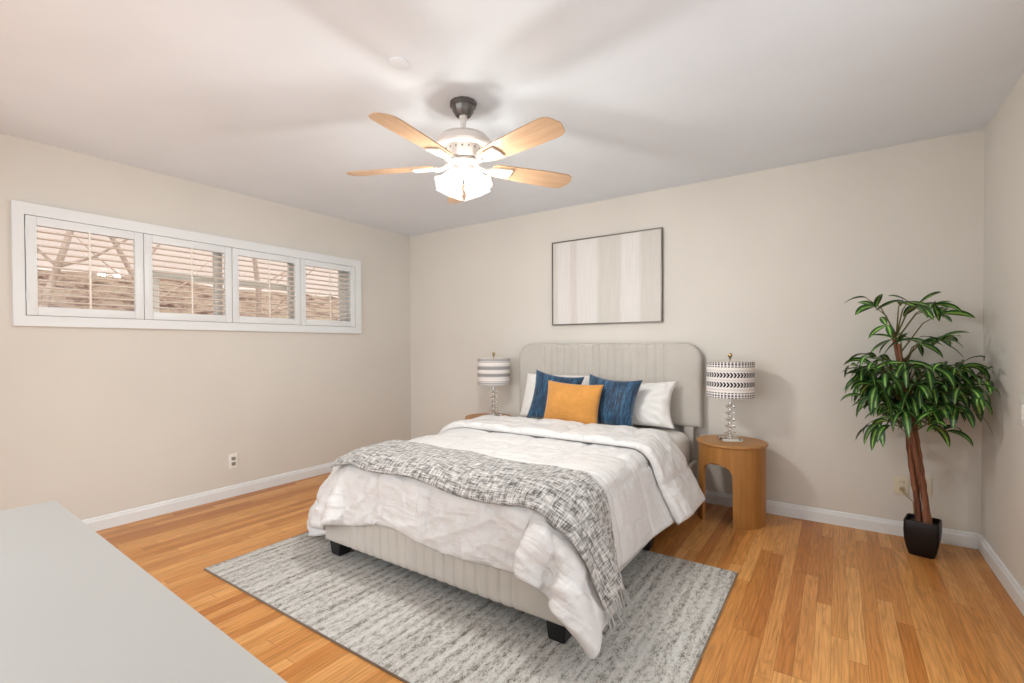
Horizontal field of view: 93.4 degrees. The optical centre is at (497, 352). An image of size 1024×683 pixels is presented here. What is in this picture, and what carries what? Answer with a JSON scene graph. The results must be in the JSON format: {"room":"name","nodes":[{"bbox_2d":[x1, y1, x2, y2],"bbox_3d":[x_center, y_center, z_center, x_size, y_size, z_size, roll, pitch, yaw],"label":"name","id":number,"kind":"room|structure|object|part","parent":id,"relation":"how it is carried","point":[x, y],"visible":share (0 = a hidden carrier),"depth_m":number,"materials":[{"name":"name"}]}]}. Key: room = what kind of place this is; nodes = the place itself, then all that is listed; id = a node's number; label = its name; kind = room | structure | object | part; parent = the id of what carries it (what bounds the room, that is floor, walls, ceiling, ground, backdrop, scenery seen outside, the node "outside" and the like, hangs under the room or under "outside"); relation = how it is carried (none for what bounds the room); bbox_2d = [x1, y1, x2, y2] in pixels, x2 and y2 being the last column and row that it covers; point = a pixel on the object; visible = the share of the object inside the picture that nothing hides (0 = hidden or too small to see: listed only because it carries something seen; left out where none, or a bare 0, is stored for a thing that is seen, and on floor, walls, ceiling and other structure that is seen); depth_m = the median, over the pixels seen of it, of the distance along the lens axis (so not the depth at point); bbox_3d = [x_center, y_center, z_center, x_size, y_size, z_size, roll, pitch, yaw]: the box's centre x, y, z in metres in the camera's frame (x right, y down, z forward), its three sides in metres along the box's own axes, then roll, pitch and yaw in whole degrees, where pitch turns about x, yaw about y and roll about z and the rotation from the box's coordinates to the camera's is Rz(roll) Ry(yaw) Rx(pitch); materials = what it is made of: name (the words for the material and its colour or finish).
{"room":"bedroom","nodes":[
{"label":"bedroom","id":0,"kind":"room"},
{"bbox_2d":[0,133,410,519],"bbox_3d":[-2.211,-0.068,3.862,0.140,2.440,4.050,0,1,35],"label":"wall","id":1,"kind":"structure","parent":0,"point":[95,422],"depth_m":3.54,"materials":[{"name":"paint"}]},
{"bbox_2d":[10,200,361,333],"bbox_3d":[-2.170,-0.542,3.891,0.170,0.732,2.520,0,1,35],"label":"window","id":2,"kind":"structure","parent":1,"relation":"in","point":[18,209],"depth_m":3.44,"materials":[{"name":"white paint"}]},
{"bbox_2d":[24,215,143,318],"bbox_3d":[-2.629,-0.525,3.103,0.054,0.594,0.596,0,1,35],"label":"window shutter","id":3,"kind":"object","parent":2,"relation":"attached to","point":[31,222],"visible":1,"depth_m":3.06,"materials":[{"name":"white paint"}]},
{"bbox_3d":[-2.609,-0.526,3.091,0.008,0.486,0.012,0,1,35],"label":"tilt rod","id":4,"kind":"part","parent":3,"relation":"part of","materials":[{"name":"white paint"}]},
{"bbox_2d":[143,234,231,322],"bbox_3d":[-2.285,-0.533,3.592,0.054,0.594,0.596,0,1,35],"label":"window shutter","id":5,"kind":"object","parent":2,"relation":"attached to","point":[148,239],"visible":1,"depth_m":3.56,"materials":[{"name":"white paint"}]},
{"bbox_3d":[-2.265,-0.534,3.580,0.008,0.486,0.012,0,1,35],"label":"tilt rod","id":6,"kind":"part","parent":5,"relation":"part of","materials":[{"name":"white paint"}]},
{"bbox_3d":[-2.219,-0.538,3.912,0.035,0.576,2.371,0,1,35],"label":"sash","id":7,"kind":"part","parent":2,"relation":"part of","materials":[{"name":"white wood"}]},
{"bbox_2d":[232,248,300,324],"bbox_3d":[-1.941,-0.542,4.080,0.054,0.594,0.596,0,1,35],"label":"window shutter","id":8,"kind":"object","parent":2,"relation":"attached to","point":[236,252],"visible":1,"depth_m":4.05,"materials":[{"name":"white paint"}]},
{"bbox_3d":[-1.921,-0.542,4.068,0.008,0.486,0.012,0,1,35],"label":"tilt rod","id":9,"kind":"part","parent":8,"relation":"part of","materials":[{"name":"white paint"}]},
{"bbox_2d":[300,259,354,326],"bbox_3d":[-1.598,-0.550,4.569,0.054,0.594,0.596,0,1,35],"label":"window shutter","id":10,"kind":"object","parent":2,"relation":"attached to","point":[303,262],"visible":1,"depth_m":4.55,"materials":[{"name":"white paint"}]},
{"bbox_3d":[-1.578,-0.551,4.557,0.008,0.486,0.012,0,1,35],"label":"tilt rod","id":11,"kind":"part","parent":10,"relation":"part of","materials":[{"name":"white paint"}]},
{"bbox_2d":[81,462,333,530],"bbox_3d":[-2.143,1.108,3.834,0.015,0.090,4.050,0,1,35],"label":"baseboard","id":12,"kind":"structure","parent":1,"relation":"attached to","point":[106,521],"depth_m":3.65,"materials":[{"name":"white paint"}]},
{"bbox_2d":[228,453,237,468],"bbox_3d":[-2.119,0.869,3.871,0.010,0.116,0.072,0,1,35],"label":"wall outlet","id":13,"kind":"object","parent":1,"relation":"attached to","point":[233,458],"visible":1,"depth_m":3.87,"materials":[{"name":"white plastic"}]},
{"bbox_2d":[0,0,1023,236],"bbox_3d":[-0.256,-1.336,2.466,4.933,0.120,4.330,0,1,35],"label":"ceiling","id":14,"kind":"structure","parent":0,"point":[269,100],"depth_m":2.29,"materials":[{"name":"paint"}]},
{"bbox_2d":[388,57,408,69],"bbox_3d":[-0.432,-1.266,2.114,0.090,0.008,0.090,0,1,35],"label":"cover plate","id":15,"kind":"object","parent":14,"relation":"attached to","point":[400,63],"visible":1,"depth_m":2.11,"materials":[{"name":"paint"}]},
{"bbox_2d":[347,96,571,202],"bbox_3d":[-0.179,-1.031,2.428,1.216,0.489,1.201,0,1,35],"label":"ceiling fan","id":16,"kind":"object","parent":14,"relation":"hanging from","point":[463,148],"visible":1,"depth_m":2.39,"materials":[{"name":"grey metal"}]},
{"bbox_3d":[-0.564,-0.958,2.546,0.485,0.006,0.144,0,13,11],"label":"fan blade","id":17,"kind":"part","parent":16,"relation":"part of","materials":[{"name":"brown wood"}]},
{"bbox_3d":[-0.367,-0.953,2.123,0.144,0.006,0.485,14,7,28],"label":"fan blade","id":18,"kind":"part","parent":16,"relation":"part of","materials":[{"name":"brown wood"}]},
{"bbox_3d":[-0.239,-0.856,2.397,0.162,0.136,0.138,0,1,35],"label":"lamp shade","id":19,"kind":"part","parent":16,"relation":"part of","materials":[{"name":"white glass"}]},
{"bbox_3d":[-0.250,-0.857,2.538,0.144,0.138,0.148,0,1,35],"label":"lamp shade","id":20,"kind":"part","parent":16,"relation":"part of","materials":[{"name":"white glass"}]},
{"bbox_3d":[-0.225,-0.877,2.412,0.050,0.068,0.049,0,1,-6],"label":"bulb","id":21,"kind":"part","parent":16,"relation":"part of","materials":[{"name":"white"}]},
{"bbox_3d":[-0.222,-0.964,2.864,0.144,0.006,0.485,-12,2,-7],"label":"fan blade","id":22,"kind":"part","parent":16,"relation":"part of","materials":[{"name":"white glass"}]},
{"bbox_3d":[-0.114,-0.878,2.419,0.049,0.068,0.050,0,1,-6],"label":"bulb","id":23,"kind":"part","parent":16,"relation":"part of","materials":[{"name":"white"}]},
{"bbox_3d":[-0.108,-0.859,2.545,0.162,0.136,0.138,0,1,35],"label":"lamp shade","id":24,"kind":"part","parent":16,"relation":"part of","materials":[{"name":"white glass"}]},
{"bbox_3d":[-0.097,-0.856,2.404,0.144,0.138,0.148,0,1,35],"label":"lamp shade","id":25,"kind":"part","parent":16,"relation":"part of","materials":[{"name":"white glass"}]},
{"bbox_3d":[0.097,-0.955,2.178,0.144,0.006,0.485,15,-10,-42],"label":"fan blade","id":26,"kind":"part","parent":16,"relation":"part of","materials":[{"name":"brown wood"}]},
{"bbox_3d":[0.187,-0.962,2.637,0.485,0.006,0.144,-1,-11,-25],"label":"fan blade","id":27,"kind":"part","parent":16,"relation":"part of","materials":[{"name":"beige wood"}]},
{"bbox_2d":[95,472,1023,682],"bbox_3d":[-0.665,1.234,1.905,4.933,0.120,5.790,0,1,35],"label":"floor","id":28,"kind":"structure","parent":0,"point":[807,601],"depth_m":2.25,"materials":[{"name":"brown wood"}]},
{"bbox_2d":[0,500,287,682],"bbox_3d":[-0.750,0.791,0.708,1.314,0.800,0.447,0,1,37],"label":"dresser","id":29,"kind":"object","parent":28,"relation":"on","point":[75,608],"visible":1,"depth_m":0.70,"materials":[{"name":"white paint"}]},
{"bbox_2d":[204,531,737,682],"bbox_3d":[-0.161,1.157,2.559,2.360,0.010,1.574,0,1,35],"label":"area rug","id":30,"kind":"object","parent":28,"relation":"on","point":[414,627],"visible":0.67,"depth_m":2.10,"materials":[{"name":"grey carpet"}]},
{"bbox_2d":[465,413,511,419],"bbox_3d":[-0.082,0.865,4.524,0.446,0.540,0.446,0,1,37],"label":"nightstand","id":31,"kind":"object","parent":28,"relation":"on","point":[471,416],"visible":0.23,"depth_m":4.57,"materials":[{"name":"brown wood"}]},
{"bbox_2d":[477,352,509,415],"bbox_3d":[-0.035,0.293,4.487,0.300,0.603,0.300,0,1,18],"label":"table lamp","id":32,"kind":"object","parent":31,"relation":"on","point":[493,371],"visible":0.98,"depth_m":4.36,"materials":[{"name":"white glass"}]},
{"bbox_3d":[-0.036,0.172,4.485,0.300,0.246,0.300,0,1,18],"label":"lamp shade","id":33,"kind":"part","parent":32,"relation":"part of","materials":[{"name":"white fabric"}]},
{"bbox_3d":[-0.035,0.435,4.488,0.056,0.280,0.056,0,1,18],"label":"rod","id":34,"kind":"part","parent":32,"relation":"part of","materials":[{"name":"silver metal"}]},
{"bbox_2d":[325,343,702,643],"bbox_3d":[0.262,0.544,3.221,1.612,1.216,2.226,0,1,35],"label":"bed","id":35,"kind":"object","parent":28,"relation":"on","point":[682,363],"visible":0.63,"depth_m":3.62,"materials":[{"name":"beige fabric"}]},
{"bbox_3d":[-0.350,0.952,2.330,1.540,0.240,0.053,0,1,35],"label":"footboard","id":36,"kind":"part","parent":35,"relation":"part of","materials":[{"name":"beige fabric"}]},
{"bbox_3d":[0.878,0.240,4.095,1.612,0.638,0.081,0,1,35],"label":"headboard","id":37,"kind":"part","parent":35,"relation":"part of","materials":[{"name":"beige fabric"}]},
{"bbox_2d":[534,418,689,463],"bbox_3d":[0.270,0.722,3.207,1.456,0.256,2.066,0,1,35],"label":"mattress","id":38,"kind":"object","parent":35,"relation":"on","point":[682,440],"visible":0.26,"depth_m":3.51,"materials":[{"name":"white fabric"}]},
{"bbox_2d":[307,415,704,659],"bbox_3d":[-0.019,0.808,2.912,2.092,0.643,1.673,0,1,35],"label":"comforter","id":39,"kind":"object","parent":38,"relation":"on","point":[649,485],"visible":0.75,"depth_m":2.42,"materials":[{"name":"white fabric"}]},
{"bbox_2d":[331,440,630,631],"bbox_3d":[-0.180,0.778,2.391,1.747,0.504,0.397,0,1,37],"label":"throw blanket","id":40,"kind":"object","parent":39,"relation":"on","point":[572,501],"visible":1,"depth_m":2.09,"materials":[{"name":"grey fabric"}]},
{"bbox_2d":[526,369,583,417],"bbox_3d":[0.468,0.368,3.946,0.477,0.457,0.180,0,1,29],"label":"throw pillow","id":41,"kind":"object","parent":38,"relation":"on","point":[538,404],"visible":0.48,"depth_m":3.94,"materials":[{"name":"blue fabric"}]},
{"bbox_2d":[520,373,594,415],"bbox_3d":[0.504,0.376,4.154,0.661,0.376,0.218,0,1,35],"label":"bed pillow","id":42,"kind":"object","parent":38,"relation":"on","point":[531,378],"visible":0.2,"depth_m":4.24,"materials":[{"name":"white fabric"}]},
{"bbox_2d":[543,380,603,423],"bbox_3d":[0.568,0.400,3.687,0.476,0.361,0.176,0,1,38],"label":"throw pillow","id":43,"kind":"object","parent":38,"relation":"on","point":[567,402],"visible":0.79,"depth_m":3.61,"materials":[{"name":"orange fabric"}]},
{"bbox_2d":[589,373,642,425],"bbox_3d":[0.852,0.379,3.658,0.474,0.425,0.196,0,1,42],"label":"throw pillow","id":44,"kind":"object","parent":38,"relation":"on","point":[618,398],"visible":0.69,"depth_m":3.56,"materials":[{"name":"blue fabric"}]},
{"bbox_2d":[632,381,676,428],"bbox_3d":[1.049,0.398,3.750,0.662,0.377,0.257,0,1,30],"label":"bed pillow","id":45,"kind":"object","parent":38,"relation":"on","point":[653,400],"visible":0.44,"depth_m":3.59,"materials":[{"name":"white fabric"}]},
{"bbox_3d":[0.884,0.940,2.775,0.032,0.240,2.095,0,1,35],"label":"rail","id":46,"kind":"part","parent":35,"relation":"part of","materials":[{"name":"beige fabric"}]},
{"bbox_3d":[1.469,0.820,3.696,0.070,0.640,0.057,0,1,35],"label":"headboard leg","id":47,"kind":"part","parent":35,"relation":"part of","materials":[{"name":"beige fabric"}]},
{"bbox_2d":[696,435,767,529],"bbox_3d":[1.614,0.875,3.331,0.446,0.540,0.446,0,1,35],"label":"nightstand","id":48,"kind":"object","parent":28,"relation":"on","point":[745,460],"visible":0.93,"depth_m":3.14,"materials":[{"name":"brown wood"}]},
{"bbox_2d":[706,353,754,441],"bbox_3d":[1.605,0.303,3.332,0.300,0.603,0.300,0,1,6],"label":"table lamp","id":49,"kind":"object","parent":48,"relation":"on","point":[730,379],"visible":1,"depth_m":3.22,"materials":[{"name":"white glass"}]},
{"bbox_3d":[1.606,0.444,3.334,0.056,0.280,0.056,0,1,6],"label":"rod","id":50,"kind":"part","parent":49,"relation":"part of","materials":[{"name":"silver metal"}]},
{"bbox_3d":[1.605,0.181,3.331,0.300,0.246,0.300,0,1,6],"label":"lamp shade","id":51,"kind":"part","parent":49,"relation":"part of","materials":[{"name":"white fabric"}]},
{"bbox_2d":[841,291,999,558],"bbox_3d":[2.367,0.409,2.742,0.579,1.482,0.681,-1,1,-43],"label":"potted plant","id":52,"kind":"object","parent":28,"relation":"on","point":[937,400],"visible":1,"depth_m":2.69,"materials":[{"name":"green plant"}]},
{"bbox_3d":[2.428,1.050,2.757,0.156,0.199,0.156,-1,1,-43],"label":"pot","id":53,"kind":"part","parent":52,"relation":"part of","materials":[{"name":"ceramic"}]},
{"bbox_2d":[410,129,984,533],"bbox_3d":[0.955,-0.085,4.197,4.933,2.440,0.140,0,1,35],"label":"wall","id":54,"kind":"structure","parent":0,"point":[763,267],"depth_m":3.36,"materials":[{"name":"paint"}]},
{"bbox_2d":[552,227,662,325],"bbox_3d":[0.906,-0.621,4.114,0.988,0.749,0.032,0,1,35],"label":"framed picture","id":55,"kind":"object","parent":54,"relation":"attached to","point":[617,278],"visible":1,"depth_m":4.08,"materials":[{"name":"beige paper"}]},
{"bbox_2d":[705,490,979,548],"bbox_3d":[0.915,1.091,4.150,4.653,0.090,0.015,0,1,35],"label":"baseboard","id":56,"kind":"structure","parent":54,"relation":"attached to","point":[875,524],"depth_m":3.18,"materials":[{"name":"white paint"}]},
{"bbox_2d":[894,475,908,494],"bbox_3d":[2.523,0.828,3.017,0.072,0.116,0.010,0,1,35],"label":"wall outlet","id":57,"kind":"object","parent":54,"relation":"attached to","point":[899,481],"visible":1,"depth_m":3.01,"materials":[{"name":"beige plastic"}]},
{"bbox_2d":[899,487,914,513],"bbox_3d":[2.526,0.992,2.977,0.044,0.303,0.081,-1,1,-40],"label":"cord","id":58,"kind":"object","parent":54,"relation":"attached to","point":[900,488],"visible":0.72,"depth_m":2.96,"materials":[{"name":"beige plastic"}]},
{"bbox_2d":[925,478,931,497],"bbox_3d":[2.611,0.824,2.955,0.072,0.116,0.010,0,1,35],"label":"wall outlet","id":59,"kind":"object","parent":54,"relation":"attached to","point":[928,480],"visible":0.32,"depth_m":2.94,"materials":[{"name":"beige plastic"}]},
{"bbox_2d":[981,73,1023,589],"bbox_3d":[1.710,-0.045,1.105,0.140,2.440,4.050,0,1,35],"label":"wall","id":60,"kind":"structure","parent":0,"point":[1002,486],"depth_m":2.43,"materials":[{"name":"paint"}]},
{"bbox_2d":[978,534,1023,615],"bbox_3d":[2.327,1.114,2.127,0.015,0.090,1.700,0,1,35],"label":"baseboard","id":61,"kind":"structure","parent":60,"relation":"attached to","point":[1013,588],"depth_m":2.40,"materials":[{"name":"white paint"}]},
{"bbox_2d":[1019,398,1023,425],"bbox_3d":[2.368,0.268,2.175,0.012,0.120,0.120,0,1,35],"label":"light switch","id":62,"kind":"object","parent":60,"relation":"attached to","point":[1021,400],"visible":1,"depth_m":2.18,"materials":[{"name":"white plastic"}]},
{"label":"outside","id":63,"kind":"structure","parent":0,"visible":0},
{"bbox_2d":[37,269,337,320],"bbox_3d":[-5.574,-0.704,7.471,8.000,1.999,16.000,0,1,35],"label":"fence","id":64,"kind":"object","parent":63,"point":[44,277],"visible":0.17,"depth_m":9.12,"materials":[{"name":"brown wood"}]},
{"bbox_2d":[37,231,126,306],"bbox_3d":[-4.293,-1.838,4.957,0.463,3.600,2.679,0,1,35],"label":"bare tree","id":65,"kind":"object","parent":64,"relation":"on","point":[66,238],"visible":0.06,"depth_m":4.91,"materials":[{"name":"brown plant"}]},
{"bbox_2d":[73,233,211,300],"bbox_3d":[-4.801,-1.905,5.907,0.686,3.404,3.181,0,1,35],"label":"bare tree","id":66,"kind":"object","parent":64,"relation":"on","point":[121,252],"visible":0.09,"depth_m":6.04,"materials":[{"name":"brown plant"}]},
{"bbox_2d":[252,258,323,316],"bbox_3d":[-3.179,-1.706,6.348,0.825,3.384,2.751,0,1,35],"label":"bare tree","id":67,"kind":"object","parent":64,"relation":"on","point":[253,259],"visible":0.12,"depth_m":6.45,"materials":[{"name":"brown plant"}]},
{"bbox_3d":[-2.005,0.936,4.988,0.810,0.200,16.000,0,1,35],"label":"ground","id":68,"kind":"structure","parent":0,"visible":0},
{"bbox_2d":[153,269,286,311],"bbox_3d":[-2.319,0.099,4.205,0.050,1.498,1.220,0,1,35],"label":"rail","id":69,"kind":"object","parent":68,"relation":"on","point":[155,298],"visible":0.02,"depth_m":3.90,"materials":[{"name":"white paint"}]},
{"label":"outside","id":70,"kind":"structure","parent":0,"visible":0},
{"bbox_2d":[37,226,337,297],"bbox_3d":[-9.017,-2.654,9.861,0.200,5.500,20.000,0,1,35],"label":"sky","id":71,"kind":"structure","parent":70,"point":[43,235],"depth_m":11.31,"materials":[{"name":"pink paint"}]}
]}

